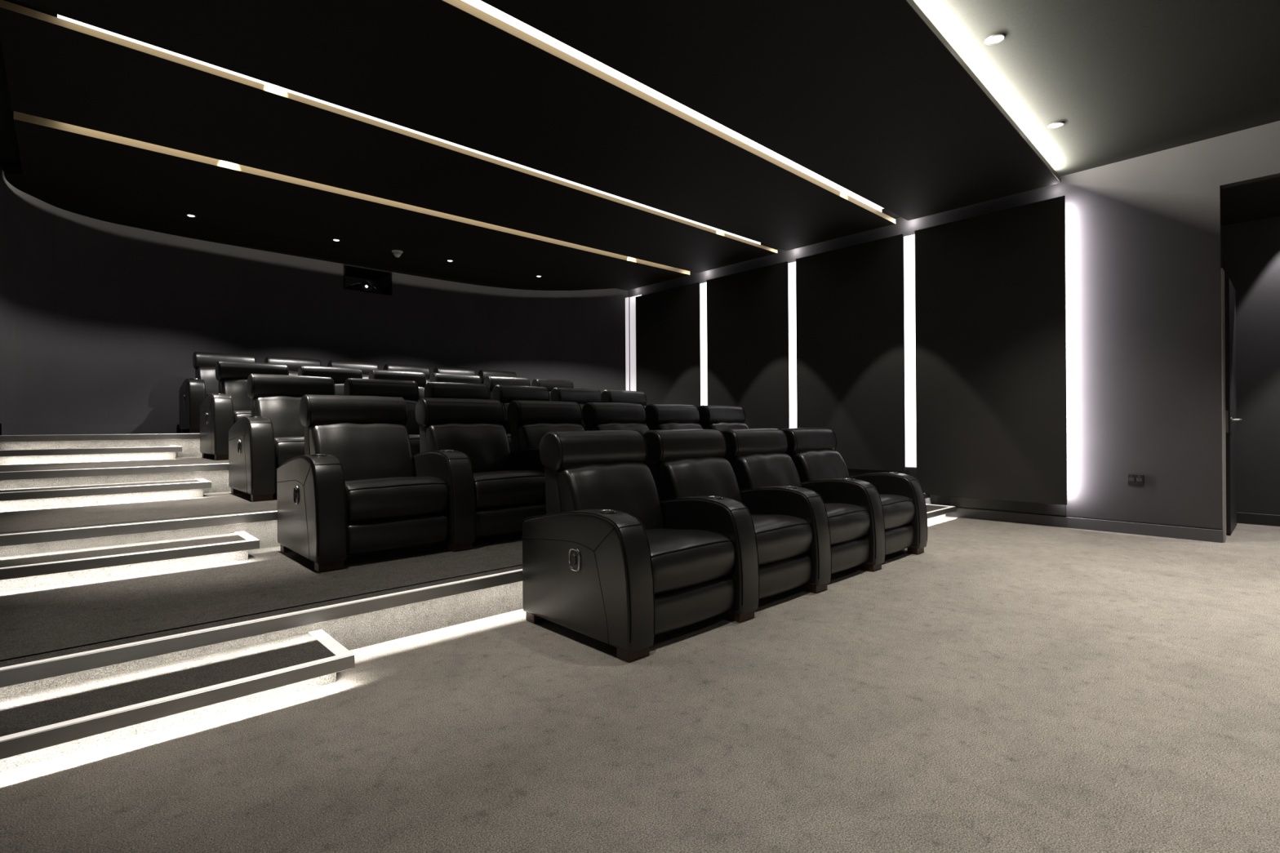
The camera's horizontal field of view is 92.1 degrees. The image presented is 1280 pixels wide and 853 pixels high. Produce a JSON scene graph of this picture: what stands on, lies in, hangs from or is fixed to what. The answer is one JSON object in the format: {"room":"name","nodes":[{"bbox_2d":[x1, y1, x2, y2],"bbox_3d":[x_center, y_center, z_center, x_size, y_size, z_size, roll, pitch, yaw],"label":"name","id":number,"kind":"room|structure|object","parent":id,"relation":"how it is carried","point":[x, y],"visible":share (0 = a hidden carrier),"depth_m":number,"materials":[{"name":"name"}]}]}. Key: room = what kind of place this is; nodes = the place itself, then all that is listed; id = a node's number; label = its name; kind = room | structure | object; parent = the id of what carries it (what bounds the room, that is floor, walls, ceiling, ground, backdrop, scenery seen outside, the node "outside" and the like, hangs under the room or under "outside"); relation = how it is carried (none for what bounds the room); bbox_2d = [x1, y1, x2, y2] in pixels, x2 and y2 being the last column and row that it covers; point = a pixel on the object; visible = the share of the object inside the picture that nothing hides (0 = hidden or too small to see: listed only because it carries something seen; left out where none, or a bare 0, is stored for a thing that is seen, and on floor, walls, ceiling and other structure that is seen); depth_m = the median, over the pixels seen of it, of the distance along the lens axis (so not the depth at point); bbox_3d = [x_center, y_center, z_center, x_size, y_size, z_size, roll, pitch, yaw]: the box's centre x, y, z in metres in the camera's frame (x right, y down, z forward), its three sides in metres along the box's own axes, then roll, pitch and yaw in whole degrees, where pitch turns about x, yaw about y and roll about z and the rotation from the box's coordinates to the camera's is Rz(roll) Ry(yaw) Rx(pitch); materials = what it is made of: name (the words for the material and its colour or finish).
{"room":"movie theater","nodes":[
{"label":"movie theater","id":0,"kind":"room"},
{"bbox_2d":[0,432,201,457],"bbox_3d":[-3.656,0.222,9.145,8.027,0.311,1.984,0,0,-43],"label":"floor","id":1,"kind":"structure","parent":0,"point":[189,442],"depth_m":6.26,"materials":[{"name":"carpet"}]},
{"bbox_2d":[178,351,256,433],"bbox_3d":[-5.288,-0.448,7.958,0.999,1.057,0.960,0,0,-43],"label":"recliner","id":2,"kind":"object","parent":1,"relation":"on","point":[193,392],"visible":0.44,"depth_m":7.86,"materials":[{"name":"black leather"}]},
{"bbox_2d":[196,367,218,393],"bbox_3d":[-5.431,-0.533,8.118,0.645,0.496,0.280,0,0,-43],"label":"cushion","id":3,"kind":"object","parent":2,"relation":"on","point":[207,374],"depth_m":7.93,"materials":[{"name":"black leather"}]},
{"bbox_2d":[264,356,321,375],"bbox_3d":[-4.630,-0.453,8.572,0.838,1.057,0.960,0,0,-43],"label":"recliner","id":4,"kind":"object","parent":1,"relation":"on","point":[293,364],"visible":0.2,"depth_m":8.69,"materials":[{"name":"black leather"}]},
{"bbox_2d":[288,370,297,375],"bbox_3d":[-4.832,-0.537,8.677,0.645,0.496,0.280,0,0,-43],"label":"cushion","id":5,"kind":"object","parent":4,"relation":"on","point":[291,372],"depth_m":8.65,"materials":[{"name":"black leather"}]},
{"bbox_2d":[327,360,378,378],"bbox_3d":[-4.031,-0.457,9.130,0.838,1.057,0.960,0,0,-43],"label":"recliner","id":6,"kind":"object","parent":1,"relation":"on","point":[366,367],"visible":0.2,"depth_m":9.30,"materials":[{"name":"black leather"}]},
{"bbox_2d":[383,364,430,383],"bbox_3d":[-3.432,-0.461,9.689,0.838,1.057,0.960,0,0,-43],"label":"recliner","id":7,"kind":"object","parent":1,"relation":"on","point":[425,370],"visible":0.18,"depth_m":9.85,"materials":[{"name":"black leather"}]},
{"bbox_2d":[433,367,475,375],"bbox_3d":[-2.833,-0.466,10.248,0.838,1.057,0.960,0,0,-43],"label":"recliner","id":8,"kind":"object","parent":1,"relation":"on","point":[437,370],"visible":0.15,"depth_m":10.37,"materials":[{"name":"black leather"}]},
{"bbox_2d":[477,369,516,384],"bbox_3d":[-2.235,-0.470,10.806,0.838,1.057,0.960,0,0,-43],"label":"recliner","id":9,"kind":"object","parent":1,"relation":"on","point":[482,374],"visible":0.15,"depth_m":10.87,"materials":[{"name":"black leather"}]},
{"bbox_2d":[0,457,231,493],"bbox_3d":[-2.455,0.472,7.859,8.027,0.311,1.903,0,0,-43],"label":"floor","id":10,"kind":"structure","parent":0,"point":[73,473],"depth_m":5.11,"materials":[{"name":"carpet"}]},
{"bbox_2d":[0,445,182,464],"bbox_3d":[-5.358,0.275,6.065,1.332,0.132,0.449,0,0,-43],"label":"step","id":11,"kind":"structure","parent":10,"relation":"on","point":[11,456],"depth_m":5.90,"materials":[{"name":"carpet"}]},
{"bbox_2d":[200,360,288,460],"bbox_3d":[-4.121,-0.197,6.694,0.999,1.057,0.960,0,0,-43],"label":"recliner","id":12,"kind":"object","parent":10,"relation":"on","point":[220,411],"visible":0.4,"depth_m":6.54,"materials":[{"name":"black leather"}]},
{"bbox_2d":[220,378,251,411],"bbox_3d":[-4.264,-0.282,6.855,0.645,0.496,0.280,0,0,-43],"label":"cushion","id":13,"kind":"object","parent":12,"relation":"on","point":[236,388],"depth_m":6.68,"materials":[{"name":"black leather"}]},
{"bbox_2d":[233,410,251,422],"bbox_3d":[-4.019,-0.041,6.593,0.637,0.256,0.643,0,0,-43],"label":"seat cushion","id":14,"kind":"object","parent":12,"relation":"on","point":[237,415],"depth_m":6.21,"materials":[{"name":"black leather"}]},
{"bbox_2d":[297,364,362,395],"bbox_3d":[-3.463,-0.202,7.308,0.838,1.057,0.960,0,0,-43],"label":"recliner","id":15,"kind":"object","parent":10,"relation":"on","point":[340,375],"visible":0.16,"depth_m":7.44,"materials":[{"name":"black leather"}]},
{"bbox_2d":[334,382,344,395],"bbox_3d":[-3.665,-0.287,7.413,0.645,0.496,0.280,0,0,-43],"label":"cushion","id":16,"kind":"object","parent":15,"relation":"on","point":[339,387],"depth_m":7.41,"materials":[{"name":"black leather"}]},
{"bbox_2d":[368,368,426,399],"bbox_3d":[-2.864,-0.206,7.867,0.838,1.057,0.960,0,0,-43],"label":"recliner","id":17,"kind":"object","parent":10,"relation":"on","point":[420,378],"visible":0.24,"depth_m":8.04,"materials":[{"name":"black leather"}]},
{"bbox_2d":[418,386,424,399],"bbox_3d":[-3.066,-0.291,7.972,0.645,0.496,0.280,0,0,-43],"label":"cushion","id":18,"kind":"object","parent":17,"relation":"on","point":[421,388],"depth_m":8.11,"materials":[{"name":"black leather"}]},
{"bbox_2d":[430,373,481,384],"bbox_3d":[-2.265,-0.211,8.426,0.838,1.057,0.960,0,0,-43],"label":"recliner","id":19,"kind":"object","parent":10,"relation":"on","point":[435,377],"visible":0.15,"depth_m":8.54,"materials":[{"name":"black leather"}]},
{"bbox_2d":[484,375,530,399],"bbox_3d":[-1.667,-0.215,8.985,0.838,1.057,0.960,0,0,-43],"label":"recliner","id":20,"kind":"object","parent":10,"relation":"on","point":[491,381],"visible":0.19,"depth_m":9.05,"materials":[{"name":"black leather"}]},
{"bbox_2d":[531,378,573,400],"bbox_3d":[-1.068,-0.220,9.543,0.838,1.057,0.960,0,0,-43],"label":"recliner","id":21,"kind":"object","parent":10,"relation":"on","point":[549,384],"visible":0.15,"depth_m":9.62,"materials":[{"name":"black leather"}]},
{"bbox_2d":[0,491,279,556],"bbox_3d":[-1.281,0.723,6.603,8.027,0.311,1.903,0,0,-43],"label":"platform","id":22,"kind":"structure","parent":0,"point":[42,530],"depth_m":3.97,"materials":[{"name":"carpet"}]},
{"bbox_2d":[0,478,211,511],"bbox_3d":[-4.184,0.525,4.809,1.332,0.132,0.449,0,0,-43],"label":"step","id":23,"kind":"structure","parent":22,"relation":"on","point":[14,499],"depth_m":4.69,"materials":[{"name":"carpet"}]},
{"bbox_2d":[228,373,335,502],"bbox_3d":[-2.962,0.054,5.424,0.999,1.057,0.960,0,0,-43],"label":"recliner","id":24,"kind":"object","parent":22,"relation":"on","point":[273,434],"visible":0.55,"depth_m":5.17,"materials":[{"name":"black leather"}]},
{"bbox_2d":[253,395,304,437],"bbox_3d":[-3.105,-0.032,5.585,0.645,0.496,0.280,0,0,-43],"label":"cushion","id":25,"kind":"object","parent":24,"relation":"on","point":[283,411],"depth_m":5.44,"materials":[{"name":"black leather"}]},
{"bbox_2d":[274,436,304,466],"bbox_3d":[-2.859,0.209,5.324,0.637,0.256,0.643,0,0,-43],"label":"seat cushion","id":26,"kind":"object","parent":24,"relation":"on","point":[286,448],"depth_m":4.94,"materials":[{"name":"black leather"}]},
{"bbox_2d":[343,377,420,456],"bbox_3d":[-2.304,0.049,6.038,0.838,1.057,0.960,0,0,-43],"label":"recliner","id":27,"kind":"object","parent":22,"relation":"on","point":[408,390],"visible":0.3,"depth_m":6.18,"materials":[{"name":"black leather"}]},
{"bbox_2d":[404,399,419,435],"bbox_3d":[-2.506,-0.036,6.143,0.645,0.496,0.280,0,0,-43],"label":"cushion","id":28,"kind":"object","parent":27,"relation":"on","point":[412,427],"depth_m":6.23,"materials":[{"name":"black leather"}]},
{"bbox_2d":[408,434,420,456],"bbox_3d":[-2.260,0.205,5.882,0.637,0.256,0.643,0,0,-43],"label":"seat cushion","id":29,"kind":"object","parent":27,"relation":"on","point":[414,438],"depth_m":5.65,"materials":[{"name":"black leather"}]},
{"bbox_2d":[424,382,511,451],"bbox_3d":[-1.705,0.044,6.597,0.838,1.057,0.960,0,0,-43],"label":"recliner","id":30,"kind":"object","parent":22,"relation":"on","point":[432,389],"visible":0.27,"depth_m":6.68,"materials":[{"name":"black leather"}]},
{"bbox_2d":[506,434,511,451],"bbox_3d":[-1.662,0.201,6.441,0.637,0.256,0.643,0,0,-43],"label":"seat cushion","id":31,"kind":"object","parent":30,"relation":"on","point":[508,435],"depth_m":6.33,"materials":[{"name":"black leather"}]},
{"bbox_2d":[492,384,585,431],"bbox_3d":[-1.106,0.040,7.156,0.838,1.057,0.960,0,0,-43],"label":"recliner","id":32,"kind":"object","parent":22,"relation":"on","point":[505,394],"visible":0.26,"depth_m":7.22,"materials":[{"name":"black leather"}]},
{"bbox_2d":[502,402,510,418],"bbox_3d":[-1.308,-0.045,7.261,0.645,0.496,0.280,0,0,-43],"label":"cushion","id":33,"kind":"object","parent":32,"relation":"on","point":[505,405],"depth_m":7.05,"materials":[{"name":"black leather"}]},
{"bbox_2d":[550,387,646,425],"bbox_3d":[-0.507,0.035,7.714,0.838,1.057,0.960,0,0,-43],"label":"recliner","id":34,"kind":"object","parent":22,"relation":"on","point":[581,396],"visible":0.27,"depth_m":7.81,"materials":[{"name":"black leather"}]},
{"bbox_2d":[600,390,647,424],"bbox_3d":[0.092,0.031,8.273,0.838,1.057,0.960,0,0,-43],"label":"recliner","id":35,"kind":"object","parent":22,"relation":"on","point":[607,396],"visible":0.21,"depth_m":8.36,"materials":[{"name":"black leather"}]},
{"bbox_2d":[0,165,627,424],"bbox_3d":[-3.785,-1.069,9.272,8.267,3.144,1.914,0,0,-43],"label":"wall","id":36,"kind":"structure","parent":0,"point":[102,322],"depth_m":8.31,"materials":[{"name":"fabric"}]},
{"bbox_2d":[0,423,181,435],"bbox_3d":[-3.725,0.012,9.216,8.027,0.115,1.788,0,0,-43],"label":"baseboard","id":37,"kind":"structure","parent":36,"relation":"attached to","point":[5,428],"depth_m":7.30,"materials":[{"name":"grey"}]},
{"bbox_2d":[137,214,546,279],"bbox_3d":[-3.610,-2.418,8.615,5.324,0.003,0.012,0,0,-38],"label":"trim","id":38,"kind":"structure","parent":36,"relation":"attached to","point":[137,215],"depth_m":8.13,"materials":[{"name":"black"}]},
{"bbox_2d":[343,264,391,295],"bbox_3d":[-4.582,-2.339,10.119,0.746,0.381,0.712,0,0,-43],"label":"housing","id":39,"kind":"object","parent":36,"relation":"attached to","point":[381,280],"visible":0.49,"depth_m":10.21,"materials":[{"name":"black plastic"}]},
{"bbox_2d":[345,280,382,293],"bbox_3d":[-4.536,-2.254,10.040,0.520,0.178,0.502,0,0,-43],"label":"projector","id":40,"kind":"object","parent":39,"relation":"in","point":[366,285],"visible":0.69,"depth_m":9.86,"materials":[{"name":"black plastic"}]},
{"bbox_2d":[4,111,689,290],"bbox_3d":[-3.033,-2.453,8.355,7.810,0.063,2.892,0,0,-43],"label":"ceiling","id":41,"kind":"structure","parent":0,"point":[97,175],"depth_m":7.09,"materials":[{"name":"black paint"}]},
{"bbox_2d":[391,249,403,257],"bbox_3d":[-3.351,-2.379,8.513,0.144,0.082,0.144,0,0,-43],"label":"smoke detector","id":42,"kind":"object","parent":41,"relation":"attached to","point":[397,253],"visible":1,"depth_m":8.47,"materials":[{"name":"white plastic"}]},
{"bbox_2d":[0,0,777,272],"bbox_3d":[-1.418,-2.454,6.719,7.680,0.043,1.642,0,0,-43],"label":"ceiling","id":43,"kind":"structure","parent":0,"point":[58,69],"depth_m":5.21,"materials":[{"name":"black paint"}]},
{"bbox_2d":[14,0,895,250],"bbox_3d":[-0.242,-2.467,5.458,7.680,0.054,1.641,0,0,-43],"label":"ceiling","id":44,"kind":"structure","parent":0,"point":[453,71],"depth_m":4.51,"materials":[{"name":"black paint"}]},
{"bbox_2d":[0,493,929,697],"bbox_3d":[-0.107,0.973,5.346,8.027,0.311,1.903,0,0,-43],"label":"platform","id":45,"kind":"structure","parent":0,"point":[51,636],"depth_m":3.00,"materials":[{"name":"carpet"}]},
{"bbox_2d":[0,531,259,591],"bbox_3d":[-3.010,0.776,3.552,1.332,0.132,0.449,0,0,-43],"label":"step","id":46,"kind":"structure","parent":45,"relation":"on","point":[22,571],"depth_m":3.47,"materials":[{"name":"carpet"}]},
{"bbox_2d":[276,394,475,573],"bbox_3d":[-1.795,0.304,4.161,0.999,1.057,0.960,0,0,-43],"label":"recliner","id":47,"kind":"object","parent":45,"relation":"on","point":[357,487],"visible":1,"depth_m":4.00,"materials":[{"name":"black leather"}]},
{"bbox_2d":[309,422,413,481],"bbox_3d":[-1.938,0.219,4.321,0.645,0.496,0.280,0,0,-43],"label":"cushion","id":48,"kind":"object","parent":47,"relation":"on","point":[365,451],"depth_m":4.26,"materials":[{"name":"black leather"}]},
{"bbox_2d":[345,476,448,523],"bbox_3d":[-1.693,0.460,4.060,0.637,0.256,0.643,0,0,-43],"label":"seat cushion","id":49,"kind":"object","parent":47,"relation":"on","point":[368,500],"depth_m":3.84,"materials":[{"name":"black leather"}]},
{"bbox_2d":[415,397,546,538],"bbox_3d":[-1.137,0.299,4.775,0.838,1.057,0.960,0,0,-43],"label":"recliner","id":50,"kind":"object","parent":45,"relation":"on","point":[509,486],"visible":0.72,"depth_m":4.73,"materials":[{"name":"black leather"}]},
{"bbox_2d":[426,422,512,473],"bbox_3d":[-1.339,0.215,4.880,0.645,0.496,0.280,0,0,-43],"label":"cushion","id":51,"kind":"object","parent":50,"relation":"on","point":[486,444],"depth_m":4.83,"materials":[{"name":"black leather"}]},
{"bbox_2d":[472,470,546,509],"bbox_3d":[-1.094,0.456,4.619,0.637,0.256,0.643,0,0,-43],"label":"seat cushion","id":52,"kind":"object","parent":50,"relation":"on","point":[493,489],"depth_m":4.38,"materials":[{"name":"black leather"}]},
{"bbox_2d":[506,400,584,451],"bbox_3d":[-0.538,0.295,5.334,0.838,1.057,0.960,0,0,-43],"label":"recliner","id":53,"kind":"object","parent":45,"relation":"on","point":[529,420],"visible":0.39,"depth_m":5.36,"materials":[{"name":"black leather"}]},
{"bbox_2d":[518,422,584,448],"bbox_3d":[-0.740,0.210,5.439,0.645,0.496,0.280,0,0,-43],"label":"cushion","id":54,"kind":"object","parent":53,"relation":"on","point":[531,434],"depth_m":5.29,"materials":[{"name":"black leather"}]},
{"bbox_2d":[582,402,648,434],"bbox_3d":[0.061,0.290,5.893,0.838,1.057,0.960,0,0,-43],"label":"recliner","id":55,"kind":"object","parent":45,"relation":"on","point":[596,415],"visible":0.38,"depth_m":5.95,"materials":[{"name":"black leather"}]},
{"bbox_2d":[592,422,648,434],"bbox_3d":[-0.141,0.206,5.997,0.645,0.496,0.280,0,0,-43],"label":"cushion","id":56,"kind":"object","parent":55,"relation":"on","point":[641,427],"depth_m":5.95,"materials":[{"name":"black leather"}]},
{"bbox_2d":[644,404,702,430],"bbox_3d":[0.659,0.286,6.451,0.838,1.057,0.960,0,0,-43],"label":"recliner","id":57,"kind":"object","parent":45,"relation":"on","point":[659,416],"visible":0.27,"depth_m":6.50,"materials":[{"name":"black leather"}]},
{"bbox_2d":[654,422,702,430],"bbox_3d":[0.457,0.201,6.556,0.645,0.496,0.280,0,0,-43],"label":"cushion","id":58,"kind":"object","parent":57,"relation":"on","point":[658,425],"depth_m":6.49,"materials":[{"name":"black leather"}]},
{"bbox_2d":[697,404,748,431],"bbox_3d":[1.258,0.282,7.010,0.838,1.057,0.960,0,0,-43],"label":"recliner","id":59,"kind":"object","parent":45,"relation":"on","point":[720,418],"visible":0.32,"depth_m":7.06,"materials":[{"name":"black leather"}]},
{"bbox_2d":[706,422,748,431],"bbox_3d":[1.056,0.197,7.115,0.645,0.496,0.280,0,0,-43],"label":"cushion","id":60,"kind":"object","parent":59,"relation":"on","point":[720,426],"depth_m":7.03,"materials":[{"name":"black leather"}]},
{"bbox_2d":[0,515,1279,852],"bbox_3d":[3.470,1.094,2.776,9.950,0.080,7.735,0,0,-43],"label":"floor","id":61,"kind":"structure","parent":0,"point":[997,686],"depth_m":2.15,"materials":[{"name":"carpet"}]},
{"bbox_2d":[0,629,355,773],"bbox_3d":[-1.836,1.026,2.296,1.332,0.132,0.449,0,0,-43],"label":"step","id":62,"kind":"structure","parent":61,"relation":"on","point":[36,726],"depth_m":2.25,"materials":[{"name":"carpet"}]},
{"bbox_2d":[521,430,759,662],"bbox_3d":[-0.019,0.550,3.466,0.999,1.057,0.960,0,0,-43],"label":"recliner","id":63,"kind":"object","parent":61,"relation":"on","point":[611,562],"visible":1,"depth_m":3.25,"materials":[{"name":"black leather"}]},
{"bbox_2d":[557,462,663,529],"bbox_3d":[-0.162,0.465,3.626,0.645,0.496,0.280,0,0,-43],"label":"cushion","id":64,"kind":"object","parent":63,"relation":"on","point":[628,487],"depth_m":3.55,"materials":[{"name":"black leather"}]},
{"bbox_2d":[645,528,734,595],"bbox_3d":[0.083,0.706,3.365,0.637,0.256,0.643,0,0,-43],"label":"seat cushion","id":65,"kind":"object","parent":63,"relation":"on","point":[684,561],"depth_m":3.16,"materials":[{"name":"black leather"}]},
{"bbox_2d":[643,429,831,599],"bbox_3d":[0.622,0.546,4.098,0.838,1.057,0.960,0,0,-43],"label":"recliner","id":66,"kind":"object","parent":61,"relation":"on","point":[791,523],"visible":0.63,"depth_m":4.02,"materials":[{"name":"black leather"}]},
{"bbox_2d":[657,457,742,502],"bbox_3d":[0.420,0.461,4.202,0.645,0.496,0.280,0,0,-43],"label":"cushion","id":67,"kind":"object","parent":66,"relation":"on","point":[677,477],"depth_m":4.09,"materials":[{"name":"black leather"}]},
{"bbox_2d":[751,514,812,565],"bbox_3d":[0.666,0.702,3.941,0.637,0.256,0.643,0,0,-43],"label":"seat cushion","id":68,"kind":"object","parent":66,"relation":"on","point":[782,540],"depth_m":3.75,"materials":[{"name":"black leather"}]},
{"bbox_2d":[720,428,885,573],"bbox_3d":[1.205,0.541,4.674,0.838,1.057,0.960,0,0,-43],"label":"recliner","id":69,"kind":"object","parent":61,"relation":"on","point":[757,458],"visible":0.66,"depth_m":4.59,"materials":[{"name":"black leather"}]},
{"bbox_2d":[732,453,801,489],"bbox_3d":[1.003,0.456,4.779,0.645,0.496,0.280,0,0,-43],"label":"cushion","id":70,"kind":"object","parent":69,"relation":"on","point":[751,470],"depth_m":4.65,"materials":[{"name":"black leather"}]},
{"bbox_2d":[824,502,870,545],"bbox_3d":[1.248,0.697,4.518,0.637,0.256,0.643,0,0,-43],"label":"seat cushion","id":71,"kind":"object","parent":69,"relation":"on","point":[849,523],"depth_m":4.33,"materials":[{"name":"black leather"}]},
{"bbox_2d":[781,427,927,555],"bbox_3d":[1.787,0.537,5.250,0.838,1.057,0.960,0,0,-43],"label":"recliner","id":72,"kind":"object","parent":61,"relation":"on","point":[812,451],"visible":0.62,"depth_m":5.17,"materials":[{"name":"black leather"}]},
{"bbox_2d":[791,449,849,482],"bbox_3d":[1.585,0.452,5.355,0.645,0.496,0.280,0,0,-43],"label":"cushion","id":73,"kind":"object","parent":72,"relation":"on","point":[811,464],"depth_m":5.23,"materials":[{"name":"black leather"}]},
{"bbox_2d":[879,493,915,530],"bbox_3d":[1.831,0.693,5.094,0.637,0.256,0.643,0,0,-43],"label":"seat cushion","id":74,"kind":"object","parent":72,"relation":"on","point":[899,509],"depth_m":4.91,"materials":[{"name":"black leather"}]},
{"bbox_2d":[925,503,955,522],"bbox_3d":[3.138,0.989,6.936,0.940,0.132,0.449,0,0,-43],"label":"step","id":75,"kind":"structure","parent":61,"relation":"on","point":[934,512],"depth_m":6.92,"materials":[{"name":"carpet"}]},
{"bbox_2d":[1224,277,1242,534],"bbox_3d":[5.918,-0.198,6.128,0.843,2.443,0.117,0,0,-43],"label":"door","id":76,"kind":"structure","parent":61,"relation":"on","point":[1231,420],"depth_m":5.91,"materials":[{"name":"black wood"}]},
{"bbox_2d":[0,0,1279,290],"bbox_3d":[0.404,-2.619,4.770,8.227,0.100,14.800,0,0,-43],"label":"ceiling","id":77,"kind":"structure","parent":0,"point":[1126,79],"depth_m":4.48,"materials":[{"name":"grey paint"}]},
{"bbox_2d":[57,13,760,244],"bbox_3d":[-0.840,-2.521,6.070,7.120,0.076,0.250,0,0,-43],"label":"ceiling light strip","id":78,"kind":"object","parent":77,"relation":"attached to","point":[58,15],"visible":0.22,"depth_m":4.96,"materials":[{"name":"white plastic"}]},
{"bbox_2d":[462,0,883,212],"bbox_3d":[0.342,-2.534,4.802,7.120,0.066,0.231,0,0,-43],"label":"ceiling light strip","id":79,"kind":"object","parent":77,"relation":"attached to","point":[479,4],"visible":0.38,"depth_m":4.65,"materials":[{"name":"white plastic"}]},
{"bbox_2d":[913,0,959,16],"bbox_3d":[1.494,-2.574,3.196,1.373,0.004,0.612,0,0,-43],"label":"light strip","id":80,"kind":"object","parent":77,"relation":"attached to","point":[928,7],"visible":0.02,"depth_m":3.76,"materials":[{"name":"white plastic"}]},
{"bbox_2d":[984,33,1004,44],"bbox_3d":[2.365,-2.578,4.110,0.119,0.010,0.119,0,0,-43],"label":"recessed light","id":81,"kind":"object","parent":77,"relation":"in","point":[996,38],"visible":1,"depth_m":4.10,"materials":[{"name":"white"}]},
{"bbox_2d":[1047,121,1064,128],"bbox_3d":[3.575,-2.587,5.300,0.119,0.010,0.119,0,0,-43],"label":"recessed light","id":82,"kind":"object","parent":77,"relation":"in","point":[1058,124],"visible":1,"depth_m":5.29,"materials":[{"name":"white plastic"}]},
{"bbox_2d":[480,0,1061,220],"bbox_3d":[1.008,-2.472,4.118,7.680,0.046,1.773,0,0,-43],"label":"ceiling","id":83,"kind":"structure","parent":0,"point":[868,97],"depth_m":4.39,"materials":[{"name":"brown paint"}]},
{"bbox_2d":[627,120,1279,529],"bbox_3d":[4.078,-0.824,6.818,0.120,3.744,12.800,0,0,-43],"label":"wall","id":84,"kind":"structure","parent":0,"point":[1143,233],"depth_m":5.92,"materials":[{"name":"grey paint"}]},
{"bbox_2d":[625,294,641,391],"bbox_3d":[-0.114,-1.310,11.191,0.030,2.106,0.410,0,0,-43],"label":"light strip","id":85,"kind":"object","parent":84,"relation":"attached to","point":[632,300],"visible":0.57,"depth_m":11.25,"materials":[{"name":"white plastic"}]},
{"bbox_2d":[635,281,701,407],"bbox_3d":[0.486,-1.133,10.489,0.120,2.370,1.512,0,0,-43],"label":"wall panel","id":86,"kind":"object","parent":84,"relation":"attached to","point":[668,322],"visible":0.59,"depth_m":10.37,"materials":[{"name":"grey fabric"}]},
{"bbox_2d":[699,282,707,405],"bbox_3d":[1.075,-1.164,9.934,0.008,2.315,0.303,0,0,-43],"label":"light strip","id":87,"kind":"object","parent":84,"relation":"attached to","point":[704,395],"visible":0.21,"depth_m":9.97,"materials":[{"name":"white plastic"}]},
{"bbox_2d":[706,261,789,429],"bbox_3d":[1.619,-1.013,9.276,0.120,2.632,1.501,0,0,-43],"label":"wall panel","id":88,"kind":"object","parent":84,"relation":"attached to","point":[748,367],"visible":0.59,"depth_m":9.15,"materials":[{"name":"grey fabric"}]},
{"bbox_2d":[788,262,796,428],"bbox_3d":[2.197,-1.042,8.732,0.008,2.573,0.283,0,0,-43],"label":"light strip","id":89,"kind":"object","parent":84,"relation":"attached to","point":[792,266],"visible":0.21,"depth_m":8.76,"materials":[{"name":"white plastic"}]},
{"bbox_2d":[795,233,905,471],"bbox_3d":[2.736,-0.893,8.080,0.120,2.895,1.505,0,0,-43],"label":"wall panel","id":90,"kind":"object","parent":84,"relation":"attached to","point":[850,300],"visible":0.81,"depth_m":7.94,"materials":[{"name":"grey fabric"}]},
{"bbox_2d":[903,234,916,466],"bbox_3d":[3.318,-0.921,7.532,0.008,2.832,0.289,0,0,-43],"label":"light strip","id":91,"kind":"object","parent":84,"relation":"attached to","point":[908,241],"visible":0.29,"depth_m":7.54,"materials":[{"name":"white plastic"}]},
{"bbox_2d":[915,195,1066,505],"bbox_3d":[3.862,-0.774,6.874,0.120,3.157,1.515,0,0,-43],"label":"wall panel","id":92,"kind":"object","parent":84,"relation":"attached to","point":[990,301],"visible":0.86,"depth_m":6.77,"materials":[{"name":"grey fabric"}]},
{"bbox_2d":[951,496,1066,515],"bbox_3d":[4.021,0.869,6.788,0.022,0.118,1.130,0,0,-43],"label":"trim","id":93,"kind":"structure","parent":84,"relation":"attached to","point":[994,504],"depth_m":6.74,"materials":[{"name":"black"}]},
{"bbox_2d":[946,506,1222,542],"bbox_3d":[4.401,0.990,6.386,0.017,0.112,2.377,0,0,-43],"label":"baseboard","id":94,"kind":"structure","parent":84,"relation":"attached to","point":[1152,530],"depth_m":6.18,"materials":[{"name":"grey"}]},
{"bbox_2d":[1127,474,1143,484],"bbox_3d":[4.793,0.514,5.962,0.016,0.100,0.124,0,0,-43],"label":"wall socket","id":95,"kind":"object","parent":84,"relation":"attached to","point":[1132,479],"visible":1,"depth_m":5.96,"materials":[{"name":"black plastic"}]},
{"bbox_2d":[1220,267,1226,542],"bbox_3d":[5.288,-0.190,5.586,0.198,2.460,0.014,0,0,-43],"label":"trim","id":96,"kind":"structure","parent":84,"relation":"attached to","point":[1222,272],"depth_m":5.52,"materials":[{"name":"grey wood"}]},
{"bbox_2d":[1221,215,1279,515],"bbox_3d":[6.540,-0.619,6.515,0.142,3.300,3.800,0,0,-43],"label":"doorway","id":97,"kind":"structure","parent":0,"point":[1251,250],"depth_m":6.48,"materials":[{"name":"black"}]},
{"bbox_2d":[1236,512,1279,526],"bbox_3d":[6.527,0.973,6.425,0.015,0.116,3.700,0,0,-43],"label":"baseboard","id":98,"kind":"structure","parent":97,"relation":"attached to","point":[1242,517],"depth_m":6.46,"materials":[{"name":"black"}]},
{"bbox_2d":[1221,176,1279,226],"bbox_3d":[6.011,-2.215,5.997,1.603,0.100,3.950,0,0,-43],"label":"ceiling","id":99,"kind":"structure","parent":0,"point":[1258,200],"depth_m":5.94,"materials":[{"name":"black paint"}]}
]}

